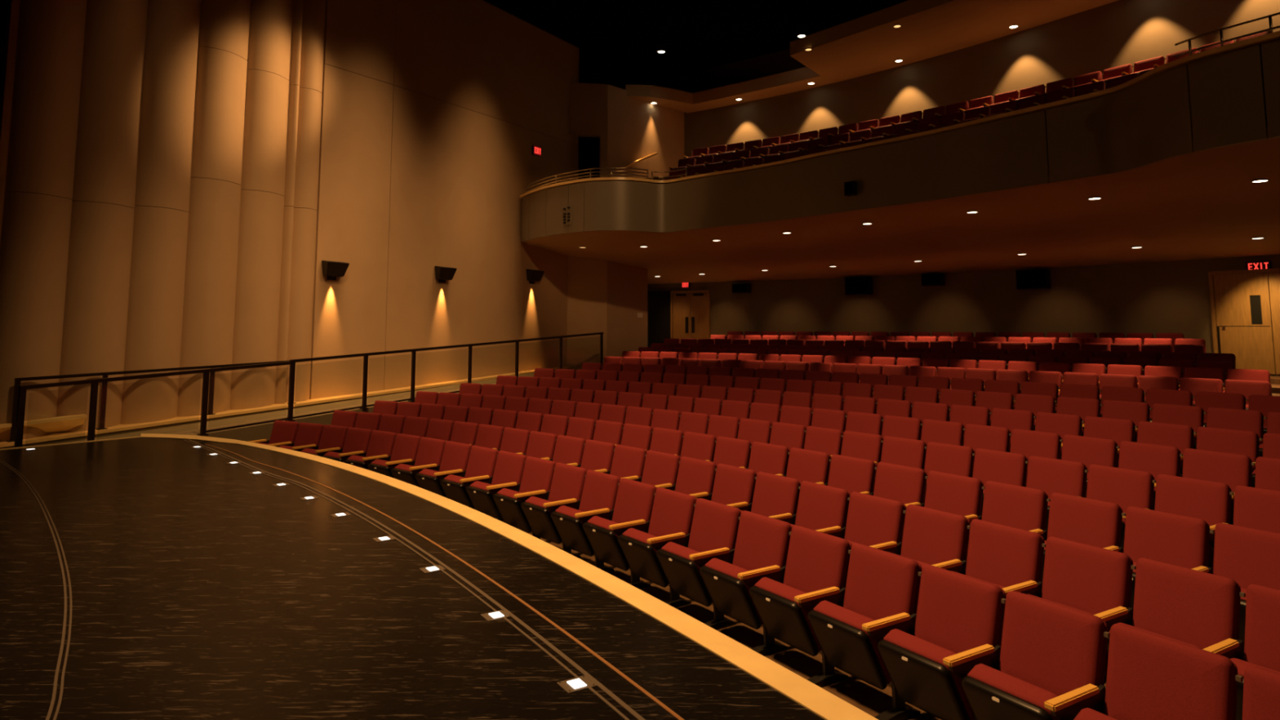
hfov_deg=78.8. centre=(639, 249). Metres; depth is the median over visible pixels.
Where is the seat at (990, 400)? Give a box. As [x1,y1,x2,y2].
[974,391,1013,426]
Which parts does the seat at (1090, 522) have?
armrest, backrest, panel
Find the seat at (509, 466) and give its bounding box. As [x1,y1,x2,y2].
[459,450,527,521]
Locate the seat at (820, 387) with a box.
[812,380,843,400]
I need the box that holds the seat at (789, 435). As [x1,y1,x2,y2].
[768,422,806,448]
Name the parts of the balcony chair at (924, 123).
backrest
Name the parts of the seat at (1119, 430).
backrest, panel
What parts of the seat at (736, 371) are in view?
backrest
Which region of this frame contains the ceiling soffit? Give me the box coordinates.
[625,0,1117,112]
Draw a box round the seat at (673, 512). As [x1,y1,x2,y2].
[608,487,697,589]
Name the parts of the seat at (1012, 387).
backrest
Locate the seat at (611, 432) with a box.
[592,419,624,444]
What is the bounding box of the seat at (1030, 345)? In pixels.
[1025,342,1052,355]
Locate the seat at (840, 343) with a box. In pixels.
[823,339,844,351]
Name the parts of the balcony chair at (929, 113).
backrest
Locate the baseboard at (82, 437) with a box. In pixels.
[0,378,492,448]
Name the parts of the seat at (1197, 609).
armrest, backrest, panel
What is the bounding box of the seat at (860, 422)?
[844,411,883,435]
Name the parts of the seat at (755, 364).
backrest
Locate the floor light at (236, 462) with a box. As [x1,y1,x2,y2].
[226,461,241,464]
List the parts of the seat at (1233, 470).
backrest, panel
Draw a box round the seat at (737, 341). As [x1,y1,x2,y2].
[731,338,750,346]
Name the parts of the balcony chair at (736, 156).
backrest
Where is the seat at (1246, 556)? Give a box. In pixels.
[1191,523,1279,645]
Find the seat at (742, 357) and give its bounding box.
[737,353,759,361]
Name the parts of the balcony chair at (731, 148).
backrest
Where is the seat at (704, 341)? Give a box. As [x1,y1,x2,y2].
[697,338,714,347]
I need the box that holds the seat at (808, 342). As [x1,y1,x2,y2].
[804,339,824,350]
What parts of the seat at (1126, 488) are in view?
backrest, panel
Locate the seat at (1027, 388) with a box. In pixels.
[1013,381,1058,409]
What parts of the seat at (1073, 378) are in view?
backrest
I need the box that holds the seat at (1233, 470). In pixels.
[1154,448,1252,524]
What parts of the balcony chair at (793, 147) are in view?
backrest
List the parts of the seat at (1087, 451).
backrest, panel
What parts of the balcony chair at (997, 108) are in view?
backrest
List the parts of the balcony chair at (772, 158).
backrest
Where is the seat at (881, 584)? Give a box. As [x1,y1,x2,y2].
[794,543,921,689]
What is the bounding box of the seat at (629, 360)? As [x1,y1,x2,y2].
[622,356,641,365]
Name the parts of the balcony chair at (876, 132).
backrest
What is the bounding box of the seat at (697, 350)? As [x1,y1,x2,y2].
[691,347,711,355]
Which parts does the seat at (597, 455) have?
armrest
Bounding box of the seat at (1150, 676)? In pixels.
[1044,623,1237,719]
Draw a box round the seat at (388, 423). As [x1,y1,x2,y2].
[377,413,405,433]
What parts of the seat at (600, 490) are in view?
armrest, backrest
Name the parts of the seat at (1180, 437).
backrest, panel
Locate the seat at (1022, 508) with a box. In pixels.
[964,480,1048,558]
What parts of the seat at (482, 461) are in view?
armrest, backrest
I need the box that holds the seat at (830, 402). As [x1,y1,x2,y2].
[811,393,844,410]
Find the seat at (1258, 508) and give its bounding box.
[1209,485,1279,549]
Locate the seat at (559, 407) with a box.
[550,400,577,417]
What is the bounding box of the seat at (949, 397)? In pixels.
[937,388,975,421]
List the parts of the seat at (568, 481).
armrest, backrest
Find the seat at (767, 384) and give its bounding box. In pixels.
[759,377,786,393]
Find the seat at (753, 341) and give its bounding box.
[749,338,768,349]
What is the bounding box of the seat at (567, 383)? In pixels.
[560,377,583,390]
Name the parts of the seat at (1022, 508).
armrest, backrest, panel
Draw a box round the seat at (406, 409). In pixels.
[395,401,422,417]
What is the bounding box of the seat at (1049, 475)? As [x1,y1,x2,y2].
[1025,455,1087,530]
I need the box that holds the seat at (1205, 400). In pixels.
[1192,391,1245,426]
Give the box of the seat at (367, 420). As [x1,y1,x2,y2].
[354,412,382,431]
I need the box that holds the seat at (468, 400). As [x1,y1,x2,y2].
[458,393,484,408]
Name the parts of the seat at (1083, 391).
backrest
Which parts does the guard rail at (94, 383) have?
post, post, post, post, rail, rail, post, post, post, post, post, post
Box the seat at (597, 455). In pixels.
[566,439,616,471]
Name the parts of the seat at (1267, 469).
backrest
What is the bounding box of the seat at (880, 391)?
[872,384,905,413]
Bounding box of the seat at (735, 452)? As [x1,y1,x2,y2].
[706,435,751,468]
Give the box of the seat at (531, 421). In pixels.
[515,411,543,431]
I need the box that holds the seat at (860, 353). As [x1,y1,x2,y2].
[851,351,874,364]
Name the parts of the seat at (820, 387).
backrest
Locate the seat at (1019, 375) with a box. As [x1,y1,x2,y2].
[983,368,1028,391]
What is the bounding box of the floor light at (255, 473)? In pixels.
[248,471,264,474]
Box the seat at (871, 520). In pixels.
[816,491,906,546]
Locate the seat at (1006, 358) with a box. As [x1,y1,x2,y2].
[999,354,1028,369]
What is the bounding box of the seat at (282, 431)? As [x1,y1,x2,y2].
[249,420,299,444]
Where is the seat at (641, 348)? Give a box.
[637,346,656,357]
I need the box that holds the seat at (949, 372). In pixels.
[935,366,965,388]
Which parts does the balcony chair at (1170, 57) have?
backrest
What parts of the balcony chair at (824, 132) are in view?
backrest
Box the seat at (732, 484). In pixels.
[689,463,757,505]
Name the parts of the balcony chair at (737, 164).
backrest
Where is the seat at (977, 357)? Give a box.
[972,354,999,368]
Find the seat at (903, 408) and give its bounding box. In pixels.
[875,398,912,417]
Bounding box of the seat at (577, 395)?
[569,388,595,403]
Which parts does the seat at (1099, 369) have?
backrest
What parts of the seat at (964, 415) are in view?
backrest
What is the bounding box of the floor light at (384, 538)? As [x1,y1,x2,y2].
[373,535,395,542]
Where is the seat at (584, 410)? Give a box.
[574,401,601,421]
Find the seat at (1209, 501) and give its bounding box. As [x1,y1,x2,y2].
[1122,474,1231,571]
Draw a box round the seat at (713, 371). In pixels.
[708,366,732,377]
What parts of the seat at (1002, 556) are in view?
armrest, backrest, panel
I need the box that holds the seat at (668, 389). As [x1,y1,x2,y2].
[651,382,677,396]
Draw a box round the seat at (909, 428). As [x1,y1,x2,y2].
[881,414,922,439]
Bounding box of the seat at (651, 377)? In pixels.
[640,372,663,384]
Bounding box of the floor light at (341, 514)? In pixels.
[329,511,351,517]
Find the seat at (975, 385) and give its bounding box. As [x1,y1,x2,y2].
[937,377,984,403]
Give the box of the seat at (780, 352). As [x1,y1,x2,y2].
[767,349,788,360]
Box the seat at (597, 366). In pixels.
[581,362,602,371]
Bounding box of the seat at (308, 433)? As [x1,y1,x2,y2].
[268,422,324,449]
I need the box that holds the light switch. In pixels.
[637,312,642,317]
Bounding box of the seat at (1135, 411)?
[1082,400,1150,442]
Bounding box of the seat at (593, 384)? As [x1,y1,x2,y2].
[582,378,606,391]
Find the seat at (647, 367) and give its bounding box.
[643,364,665,373]
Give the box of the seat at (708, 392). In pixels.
[701,385,728,400]
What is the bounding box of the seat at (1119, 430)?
[1061,416,1135,467]
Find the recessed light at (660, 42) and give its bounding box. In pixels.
[657,39,665,53]
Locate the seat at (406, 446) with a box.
[361,433,421,478]
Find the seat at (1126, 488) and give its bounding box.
[1084,464,1154,548]
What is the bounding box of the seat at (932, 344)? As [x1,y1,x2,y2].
[928,341,951,352]
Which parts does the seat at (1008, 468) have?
backrest, panel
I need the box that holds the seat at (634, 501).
[574,478,657,572]
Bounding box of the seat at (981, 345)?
[974,341,999,354]
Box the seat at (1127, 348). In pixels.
[1108,343,1139,358]
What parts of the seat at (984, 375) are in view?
backrest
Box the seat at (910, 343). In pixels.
[906,340,928,352]
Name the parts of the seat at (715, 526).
armrest, backrest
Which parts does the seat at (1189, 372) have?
backrest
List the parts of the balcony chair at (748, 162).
backrest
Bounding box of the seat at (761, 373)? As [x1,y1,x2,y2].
[755,368,780,389]
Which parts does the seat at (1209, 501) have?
backrest, panel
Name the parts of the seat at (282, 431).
armrest, backrest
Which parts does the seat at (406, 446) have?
armrest, backrest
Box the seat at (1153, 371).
[1137,365,1182,387]
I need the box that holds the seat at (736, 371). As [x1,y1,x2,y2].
[731,367,755,386]
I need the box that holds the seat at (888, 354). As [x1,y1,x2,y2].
[873,351,897,364]
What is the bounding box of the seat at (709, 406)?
[693,397,722,415]
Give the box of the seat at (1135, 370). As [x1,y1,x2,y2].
[1098,364,1142,387]
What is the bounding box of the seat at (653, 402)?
[641,393,669,409]
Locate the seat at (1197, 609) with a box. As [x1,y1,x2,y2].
[1093,558,1240,653]
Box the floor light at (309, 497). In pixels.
[299,495,318,500]
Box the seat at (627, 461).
[594,444,647,478]
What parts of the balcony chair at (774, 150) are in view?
backrest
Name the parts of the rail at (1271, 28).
post, post, post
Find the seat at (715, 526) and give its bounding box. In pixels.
[646,497,742,608]
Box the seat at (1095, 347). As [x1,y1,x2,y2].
[1080,342,1109,356]
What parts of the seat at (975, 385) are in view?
backrest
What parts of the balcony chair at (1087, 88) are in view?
backrest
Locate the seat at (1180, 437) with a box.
[1117,421,1194,476]
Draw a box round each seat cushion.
[279,445,294,449]
[300,448,317,454]
[324,451,344,461]
[347,455,368,465]
[370,459,391,470]
[395,463,415,475]
[418,468,440,481]
[444,474,466,488]
[470,480,493,496]
[497,488,521,504]
[524,496,551,514]
[555,505,583,525]
[586,515,618,539]
[622,528,669,583]
[661,542,713,602]
[704,558,763,625]
[755,577,821,651]
[813,600,891,684]
[883,628,974,719]
[888,551,930,568]
[951,570,1005,604]
[967,663,1057,719]
[1026,594,1108,675]
[1073,707,1116,719]
[1108,622,1200,648]
[1133,561,1136,572]
[1208,542,1213,568]
[1229,657,1279,676]
[1231,503,1233,520]
[1240,587,1246,599]
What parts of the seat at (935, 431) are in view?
panel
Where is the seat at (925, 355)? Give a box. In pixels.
[920,352,946,366]
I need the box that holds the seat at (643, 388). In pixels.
[628,381,653,395]
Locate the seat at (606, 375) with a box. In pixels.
[596,370,619,382]
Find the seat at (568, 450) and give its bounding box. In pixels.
[540,435,586,464]
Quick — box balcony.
[520,38,1279,242]
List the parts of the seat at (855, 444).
panel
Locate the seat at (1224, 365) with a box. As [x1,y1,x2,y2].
[1194,360,1235,382]
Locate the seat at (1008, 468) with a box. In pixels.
[972,448,1027,515]
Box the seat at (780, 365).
[755,360,786,377]
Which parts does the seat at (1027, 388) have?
backrest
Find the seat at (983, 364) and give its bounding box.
[977,360,1007,377]
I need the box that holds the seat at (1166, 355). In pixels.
[1161,351,1197,367]
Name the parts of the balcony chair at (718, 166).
backrest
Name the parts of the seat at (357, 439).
armrest, backrest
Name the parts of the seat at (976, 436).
panel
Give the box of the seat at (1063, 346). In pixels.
[1052,342,1079,355]
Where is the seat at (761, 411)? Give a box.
[749,402,781,422]
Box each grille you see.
[732,284,746,292]
[844,181,853,194]
[921,273,940,284]
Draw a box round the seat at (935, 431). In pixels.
[920,418,964,445]
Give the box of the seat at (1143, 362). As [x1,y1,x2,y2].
[1121,358,1157,375]
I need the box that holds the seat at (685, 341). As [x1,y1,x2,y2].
[680,338,697,347]
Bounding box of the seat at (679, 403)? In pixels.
[666,395,695,413]
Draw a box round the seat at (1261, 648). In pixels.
[1202,584,1279,719]
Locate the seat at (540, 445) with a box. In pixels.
[516,431,557,459]
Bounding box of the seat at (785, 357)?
[779,354,801,363]
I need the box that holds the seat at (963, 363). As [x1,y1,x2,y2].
[936,359,977,375]
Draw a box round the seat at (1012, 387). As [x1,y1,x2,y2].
[974,379,1020,406]
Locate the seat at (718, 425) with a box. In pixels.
[706,414,740,438]
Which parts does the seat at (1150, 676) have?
armrest, backrest, panel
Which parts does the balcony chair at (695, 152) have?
backrest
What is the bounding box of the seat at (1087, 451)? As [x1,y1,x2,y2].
[1060,434,1117,497]
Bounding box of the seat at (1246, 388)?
[1222,379,1271,409]
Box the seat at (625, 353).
[621,351,640,357]
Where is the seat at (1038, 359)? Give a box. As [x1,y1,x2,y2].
[1027,355,1057,370]
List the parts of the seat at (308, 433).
armrest, backrest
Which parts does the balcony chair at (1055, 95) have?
backrest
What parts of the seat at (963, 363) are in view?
backrest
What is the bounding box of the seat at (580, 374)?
[575,369,597,380]
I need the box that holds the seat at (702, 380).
[685,373,711,387]
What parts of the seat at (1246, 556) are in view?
armrest, backrest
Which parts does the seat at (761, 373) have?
backrest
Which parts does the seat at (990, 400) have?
backrest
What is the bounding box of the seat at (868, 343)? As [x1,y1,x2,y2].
[863,340,885,351]
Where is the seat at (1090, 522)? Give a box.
[1028,492,1122,582]
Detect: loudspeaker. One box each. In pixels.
[732,283,751,293]
[844,181,857,195]
[844,275,872,294]
[920,272,945,286]
[1015,268,1051,289]
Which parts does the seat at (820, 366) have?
backrest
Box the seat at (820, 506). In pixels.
[768,480,850,530]
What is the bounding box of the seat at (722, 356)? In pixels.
[717,352,737,360]
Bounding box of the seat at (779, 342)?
[767,339,786,348]
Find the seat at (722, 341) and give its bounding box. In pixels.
[715,338,732,346]
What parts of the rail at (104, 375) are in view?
post, post, rail, post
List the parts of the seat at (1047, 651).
armrest, number plate, backrest, panel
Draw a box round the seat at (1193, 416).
[1134,403,1204,439]
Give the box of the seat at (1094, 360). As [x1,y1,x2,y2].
[1088,356,1122,373]
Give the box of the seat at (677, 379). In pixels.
[662,373,686,386]
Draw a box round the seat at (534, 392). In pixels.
[524,386,548,399]
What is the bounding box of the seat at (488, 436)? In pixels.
[469,423,504,449]
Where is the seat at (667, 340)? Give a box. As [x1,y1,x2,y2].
[662,337,679,347]
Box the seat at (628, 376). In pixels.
[617,371,641,382]
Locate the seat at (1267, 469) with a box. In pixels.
[1231,457,1279,506]
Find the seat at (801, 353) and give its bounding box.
[787,349,808,359]
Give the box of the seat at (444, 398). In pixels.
[436,391,461,405]
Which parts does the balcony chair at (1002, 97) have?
backrest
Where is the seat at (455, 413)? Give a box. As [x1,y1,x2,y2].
[443,404,469,422]
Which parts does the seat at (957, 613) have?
armrest, backrest, panel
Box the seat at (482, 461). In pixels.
[434,445,499,509]
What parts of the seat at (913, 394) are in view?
backrest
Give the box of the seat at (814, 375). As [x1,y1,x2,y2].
[804,370,831,393]
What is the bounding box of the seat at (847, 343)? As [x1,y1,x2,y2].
[844,340,864,351]
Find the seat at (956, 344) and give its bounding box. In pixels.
[951,341,975,353]
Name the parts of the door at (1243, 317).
vision panel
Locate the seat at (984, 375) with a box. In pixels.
[950,368,996,386]
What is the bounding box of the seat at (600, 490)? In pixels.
[542,470,621,558]
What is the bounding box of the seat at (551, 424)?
[540,413,569,435]
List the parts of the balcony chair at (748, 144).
backrest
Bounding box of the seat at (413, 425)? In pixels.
[402,416,429,437]
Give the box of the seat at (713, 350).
[710,348,729,357]
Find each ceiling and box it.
[484,0,907,89]
[523,126,1279,284]
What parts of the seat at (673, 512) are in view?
armrest, backrest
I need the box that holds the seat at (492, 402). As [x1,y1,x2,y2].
[481,395,506,409]
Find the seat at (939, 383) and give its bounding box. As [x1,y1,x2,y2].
[904,376,950,399]
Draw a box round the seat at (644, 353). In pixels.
[640,351,659,359]
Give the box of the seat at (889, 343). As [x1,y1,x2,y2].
[884,340,906,347]
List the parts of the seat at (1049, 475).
backrest, panel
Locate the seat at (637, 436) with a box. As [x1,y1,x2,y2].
[620,423,653,450]
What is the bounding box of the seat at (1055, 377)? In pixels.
[1019,370,1062,393]
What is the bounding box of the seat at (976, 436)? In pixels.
[963,423,1010,452]
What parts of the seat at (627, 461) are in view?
armrest, backrest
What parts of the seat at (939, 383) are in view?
backrest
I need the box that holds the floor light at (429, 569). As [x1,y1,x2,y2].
[418,564,445,573]
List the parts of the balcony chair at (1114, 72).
backrest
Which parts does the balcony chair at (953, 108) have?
backrest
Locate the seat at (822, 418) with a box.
[811,408,847,432]
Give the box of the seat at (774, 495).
[727,471,801,516]
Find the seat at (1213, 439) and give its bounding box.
[1180,426,1259,475]
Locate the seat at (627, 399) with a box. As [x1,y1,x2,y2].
[617,391,643,407]
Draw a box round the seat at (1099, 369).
[1062,363,1106,383]
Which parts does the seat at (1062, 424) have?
backrest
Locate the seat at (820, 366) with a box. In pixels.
[804,362,832,380]
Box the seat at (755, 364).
[731,360,764,376]
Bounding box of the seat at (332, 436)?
[291,424,348,456]
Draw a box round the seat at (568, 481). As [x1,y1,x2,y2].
[513,462,587,544]
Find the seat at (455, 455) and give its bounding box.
[408,440,472,497]
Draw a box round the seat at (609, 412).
[599,404,626,424]
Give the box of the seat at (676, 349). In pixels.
[673,347,692,354]
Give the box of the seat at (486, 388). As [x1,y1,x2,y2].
[480,383,504,395]
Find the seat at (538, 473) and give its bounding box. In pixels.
[486,456,556,533]
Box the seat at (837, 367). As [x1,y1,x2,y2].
[831,363,857,377]
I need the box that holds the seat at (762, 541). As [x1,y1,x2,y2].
[688,511,792,630]
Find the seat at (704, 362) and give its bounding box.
[700,359,721,374]
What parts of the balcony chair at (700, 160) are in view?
backrest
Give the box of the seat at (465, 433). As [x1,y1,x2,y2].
[445,421,479,445]
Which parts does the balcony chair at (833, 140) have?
backrest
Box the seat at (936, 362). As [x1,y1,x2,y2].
[921,358,949,368]
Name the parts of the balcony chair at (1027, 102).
backrest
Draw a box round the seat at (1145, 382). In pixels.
[1136,375,1178,402]
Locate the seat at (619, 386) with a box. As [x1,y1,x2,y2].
[604,380,629,392]
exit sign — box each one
[532,144,541,156]
[681,282,689,288]
[1244,260,1271,269]
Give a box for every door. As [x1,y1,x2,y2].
[647,290,671,346]
[670,289,710,343]
[1208,267,1279,374]
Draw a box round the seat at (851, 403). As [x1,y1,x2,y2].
[843,395,877,413]
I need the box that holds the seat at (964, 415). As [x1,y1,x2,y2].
[948,404,991,444]
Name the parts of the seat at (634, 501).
armrest, backrest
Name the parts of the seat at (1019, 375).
backrest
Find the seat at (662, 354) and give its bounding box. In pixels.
[658,351,678,359]
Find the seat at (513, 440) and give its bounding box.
[492,426,530,454]
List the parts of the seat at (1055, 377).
backrest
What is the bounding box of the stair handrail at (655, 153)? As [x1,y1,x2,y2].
[615,152,657,170]
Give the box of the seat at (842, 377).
[831,371,859,390]
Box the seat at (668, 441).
[644,426,684,455]
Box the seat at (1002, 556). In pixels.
[931,519,1044,636]
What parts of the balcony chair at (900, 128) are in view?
backrest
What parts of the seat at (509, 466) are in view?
armrest, backrest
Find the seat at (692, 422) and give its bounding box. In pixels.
[678,411,710,434]
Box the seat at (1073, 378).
[1057,372,1098,397]
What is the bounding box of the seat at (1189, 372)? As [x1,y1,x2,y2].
[1178,367,1224,390]
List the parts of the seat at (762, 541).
armrest, backrest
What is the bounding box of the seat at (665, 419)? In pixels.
[650,408,680,430]
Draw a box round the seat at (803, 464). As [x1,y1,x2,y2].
[775,447,831,484]
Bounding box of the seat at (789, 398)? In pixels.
[782,391,813,408]
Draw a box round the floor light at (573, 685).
[556,675,596,693]
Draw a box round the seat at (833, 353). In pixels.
[829,350,852,361]
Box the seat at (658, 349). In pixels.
[655,347,674,352]
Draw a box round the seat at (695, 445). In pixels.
[679,431,717,461]
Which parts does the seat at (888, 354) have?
backrest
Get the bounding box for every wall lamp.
[321,260,349,279]
[434,266,457,283]
[526,268,544,284]
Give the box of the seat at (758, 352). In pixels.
[747,348,768,359]
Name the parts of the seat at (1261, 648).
armrest, backrest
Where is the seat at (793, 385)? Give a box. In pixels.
[786,378,814,395]
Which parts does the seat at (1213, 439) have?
backrest, panel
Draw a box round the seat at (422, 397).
[414,391,438,404]
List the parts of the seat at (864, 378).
backrest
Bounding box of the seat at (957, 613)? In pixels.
[862,564,1005,719]
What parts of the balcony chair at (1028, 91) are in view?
backrest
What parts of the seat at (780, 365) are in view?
backrest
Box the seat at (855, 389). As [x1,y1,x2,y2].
[842,382,873,405]
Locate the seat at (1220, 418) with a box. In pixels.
[1193,407,1263,448]
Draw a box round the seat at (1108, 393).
[1099,386,1144,417]
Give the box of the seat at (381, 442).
[337,430,396,470]
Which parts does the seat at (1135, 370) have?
backrest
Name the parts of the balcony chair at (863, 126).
backrest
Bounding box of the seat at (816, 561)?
[737,525,852,656]
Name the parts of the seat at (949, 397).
backrest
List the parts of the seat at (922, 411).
backrest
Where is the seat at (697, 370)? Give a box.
[686,365,709,376]
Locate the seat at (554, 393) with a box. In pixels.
[546,386,571,400]
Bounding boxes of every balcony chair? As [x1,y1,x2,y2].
[658,168,687,180]
[668,157,696,169]
[677,165,706,177]
[683,146,709,161]
[685,155,713,167]
[695,163,724,174]
[699,144,726,159]
[703,152,732,166]
[714,160,744,171]
[717,142,744,159]
[721,150,751,167]
[733,157,764,168]
[734,139,762,154]
[740,146,769,161]
[752,136,780,153]
[752,154,784,165]
[759,143,788,158]
[770,133,799,148]
[778,140,808,155]
[783,151,804,159]
[789,129,818,147]
[798,137,829,152]
[808,126,838,143]
[817,133,849,151]
[825,143,847,151]
[828,123,858,137]
[839,129,871,145]
[847,139,870,146]
[848,119,879,136]
[860,125,893,141]
[868,115,900,133]
[870,135,893,142]
[882,120,916,137]
[889,110,922,129]
[905,115,940,132]
[911,106,945,123]
[928,111,964,127]
[934,101,968,124]
[944,120,968,127]
[953,106,991,122]
[958,95,993,117]
[970,115,993,120]
[978,100,1017,117]
[982,89,1018,115]
[1005,93,1045,111]
[1008,84,1045,109]
[1033,87,1075,106]
[1034,77,1073,102]
[1062,71,1102,97]
[1062,80,1105,99]
[1090,63,1133,88]
[1093,72,1137,91]
[1121,55,1164,75]
[1137,68,1152,76]
[1153,47,1198,67]
[1198,40,1234,52]
[1234,30,1269,42]
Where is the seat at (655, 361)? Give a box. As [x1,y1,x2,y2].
[640,357,661,365]
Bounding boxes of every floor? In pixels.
[0,437,824,719]
[56,367,582,444]
[502,375,1279,719]
[645,175,669,179]
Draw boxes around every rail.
[6,360,296,442]
[13,332,603,447]
[524,167,648,192]
[651,168,687,179]
[1174,12,1279,57]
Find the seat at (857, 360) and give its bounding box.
[846,355,871,365]
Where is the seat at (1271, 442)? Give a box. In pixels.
[1251,432,1279,487]
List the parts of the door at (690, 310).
handle, handle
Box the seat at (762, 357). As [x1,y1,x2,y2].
[758,353,780,361]
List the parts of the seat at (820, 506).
armrest, backrest, panel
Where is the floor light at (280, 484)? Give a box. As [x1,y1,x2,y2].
[272,482,290,486]
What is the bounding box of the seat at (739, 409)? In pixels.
[720,400,751,419]
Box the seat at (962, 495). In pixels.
[905,471,983,515]
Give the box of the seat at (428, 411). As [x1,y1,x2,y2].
[419,403,445,419]
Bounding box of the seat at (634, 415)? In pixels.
[624,406,653,426]
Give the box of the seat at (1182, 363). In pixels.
[1156,359,1195,377]
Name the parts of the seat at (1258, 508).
armrest, backrest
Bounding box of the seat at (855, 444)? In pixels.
[831,431,883,462]
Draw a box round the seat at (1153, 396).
[1143,388,1192,422]
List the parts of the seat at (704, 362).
backrest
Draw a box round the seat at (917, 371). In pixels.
[907,365,937,383]
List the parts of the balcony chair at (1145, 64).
backrest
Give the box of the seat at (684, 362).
[680,358,701,367]
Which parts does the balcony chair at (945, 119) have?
backrest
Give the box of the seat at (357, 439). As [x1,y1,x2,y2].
[315,426,372,462]
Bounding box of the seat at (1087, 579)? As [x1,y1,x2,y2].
[1002,536,1133,684]
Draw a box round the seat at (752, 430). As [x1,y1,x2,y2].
[737,417,772,443]
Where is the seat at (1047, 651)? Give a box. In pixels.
[942,591,1107,719]
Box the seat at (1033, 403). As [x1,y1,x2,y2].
[1013,393,1055,431]
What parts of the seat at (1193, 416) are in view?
backrest, panel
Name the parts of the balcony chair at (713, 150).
backrest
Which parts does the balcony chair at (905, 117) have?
backrest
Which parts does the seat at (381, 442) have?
armrest, backrest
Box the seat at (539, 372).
[533,368,555,378]
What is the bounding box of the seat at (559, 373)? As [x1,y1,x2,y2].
[554,368,576,379]
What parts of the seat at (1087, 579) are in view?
armrest, backrest, panel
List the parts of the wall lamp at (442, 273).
plate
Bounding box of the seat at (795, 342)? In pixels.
[786,339,804,350]
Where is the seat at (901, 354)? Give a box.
[897,351,921,359]
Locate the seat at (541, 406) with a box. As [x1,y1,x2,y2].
[527,397,552,414]
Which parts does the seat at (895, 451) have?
backrest, panel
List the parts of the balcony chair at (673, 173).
backrest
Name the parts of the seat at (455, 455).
armrest, backrest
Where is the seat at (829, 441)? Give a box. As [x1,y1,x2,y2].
[804,426,843,455]
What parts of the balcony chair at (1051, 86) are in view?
backrest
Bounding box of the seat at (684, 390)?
[675,384,702,399]
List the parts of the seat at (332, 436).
armrest, backrest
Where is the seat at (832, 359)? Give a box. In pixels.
[823,355,847,364]
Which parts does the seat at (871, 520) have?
armrest, backrest, panel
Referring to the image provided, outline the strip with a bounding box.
[205,444,684,719]
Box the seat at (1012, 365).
[995,360,1038,379]
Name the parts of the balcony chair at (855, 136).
backrest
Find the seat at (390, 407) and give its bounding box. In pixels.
[372,400,398,414]
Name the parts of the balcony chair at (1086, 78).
backrest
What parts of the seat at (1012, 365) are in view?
backrest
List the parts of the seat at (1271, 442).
backrest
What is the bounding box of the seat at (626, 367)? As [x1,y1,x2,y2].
[622,363,644,373]
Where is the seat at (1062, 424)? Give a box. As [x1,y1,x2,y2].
[1033,412,1082,459]
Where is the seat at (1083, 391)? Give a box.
[1054,383,1099,413]
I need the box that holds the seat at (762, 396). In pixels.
[754,389,783,406]
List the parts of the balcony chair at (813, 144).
backrest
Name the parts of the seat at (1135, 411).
backrest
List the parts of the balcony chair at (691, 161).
backrest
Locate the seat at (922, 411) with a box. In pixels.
[911,401,950,437]
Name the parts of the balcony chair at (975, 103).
backrest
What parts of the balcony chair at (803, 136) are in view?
backrest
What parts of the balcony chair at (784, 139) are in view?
backrest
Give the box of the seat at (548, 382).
[538,377,561,388]
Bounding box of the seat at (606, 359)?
[603,356,622,364]
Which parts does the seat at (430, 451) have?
armrest, backrest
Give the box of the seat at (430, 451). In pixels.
[385,436,445,487]
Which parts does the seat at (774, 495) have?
armrest, backrest, panel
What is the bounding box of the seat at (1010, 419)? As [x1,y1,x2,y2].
[989,408,1034,452]
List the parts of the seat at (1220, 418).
backrest, panel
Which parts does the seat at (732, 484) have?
armrest, backrest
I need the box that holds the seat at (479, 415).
[466,407,493,425]
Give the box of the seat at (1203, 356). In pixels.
[1197,352,1235,368]
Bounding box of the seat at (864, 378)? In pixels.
[842,373,888,391]
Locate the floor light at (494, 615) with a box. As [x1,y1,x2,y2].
[480,609,511,621]
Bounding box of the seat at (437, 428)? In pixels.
[426,418,453,440]
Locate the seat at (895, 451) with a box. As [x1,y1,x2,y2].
[874,435,927,478]
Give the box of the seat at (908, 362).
[895,357,922,367]
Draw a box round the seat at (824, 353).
[808,350,830,362]
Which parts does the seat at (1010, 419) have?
backrest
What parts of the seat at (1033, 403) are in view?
backrest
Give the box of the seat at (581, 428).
[566,417,595,439]
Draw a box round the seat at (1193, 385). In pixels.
[1177,377,1223,406]
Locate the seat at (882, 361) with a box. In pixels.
[871,356,896,367]
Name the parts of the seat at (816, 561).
armrest, backrest, panel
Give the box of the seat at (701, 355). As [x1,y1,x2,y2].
[697,352,717,359]
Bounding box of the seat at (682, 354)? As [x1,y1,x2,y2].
[677,351,697,359]
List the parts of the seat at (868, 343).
backrest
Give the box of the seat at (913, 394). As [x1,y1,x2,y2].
[904,386,939,417]
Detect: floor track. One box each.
[0,460,71,719]
[184,439,644,719]
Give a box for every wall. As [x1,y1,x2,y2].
[309,0,579,399]
[566,82,684,368]
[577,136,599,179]
[647,254,1279,375]
[673,0,1279,156]
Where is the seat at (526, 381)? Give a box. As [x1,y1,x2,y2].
[517,376,539,386]
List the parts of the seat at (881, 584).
armrest, backrest, panel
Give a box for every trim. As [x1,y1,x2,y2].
[0,0,20,244]
[0,366,571,447]
[0,413,86,432]
[0,435,141,450]
[140,433,878,719]
[519,30,1279,197]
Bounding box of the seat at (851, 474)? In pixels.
[816,453,876,493]
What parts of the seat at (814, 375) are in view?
backrest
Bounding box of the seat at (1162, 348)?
[1139,343,1172,359]
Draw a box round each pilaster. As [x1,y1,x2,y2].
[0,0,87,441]
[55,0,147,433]
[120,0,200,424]
[177,0,250,417]
[229,0,293,409]
[275,0,325,404]
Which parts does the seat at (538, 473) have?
armrest, backrest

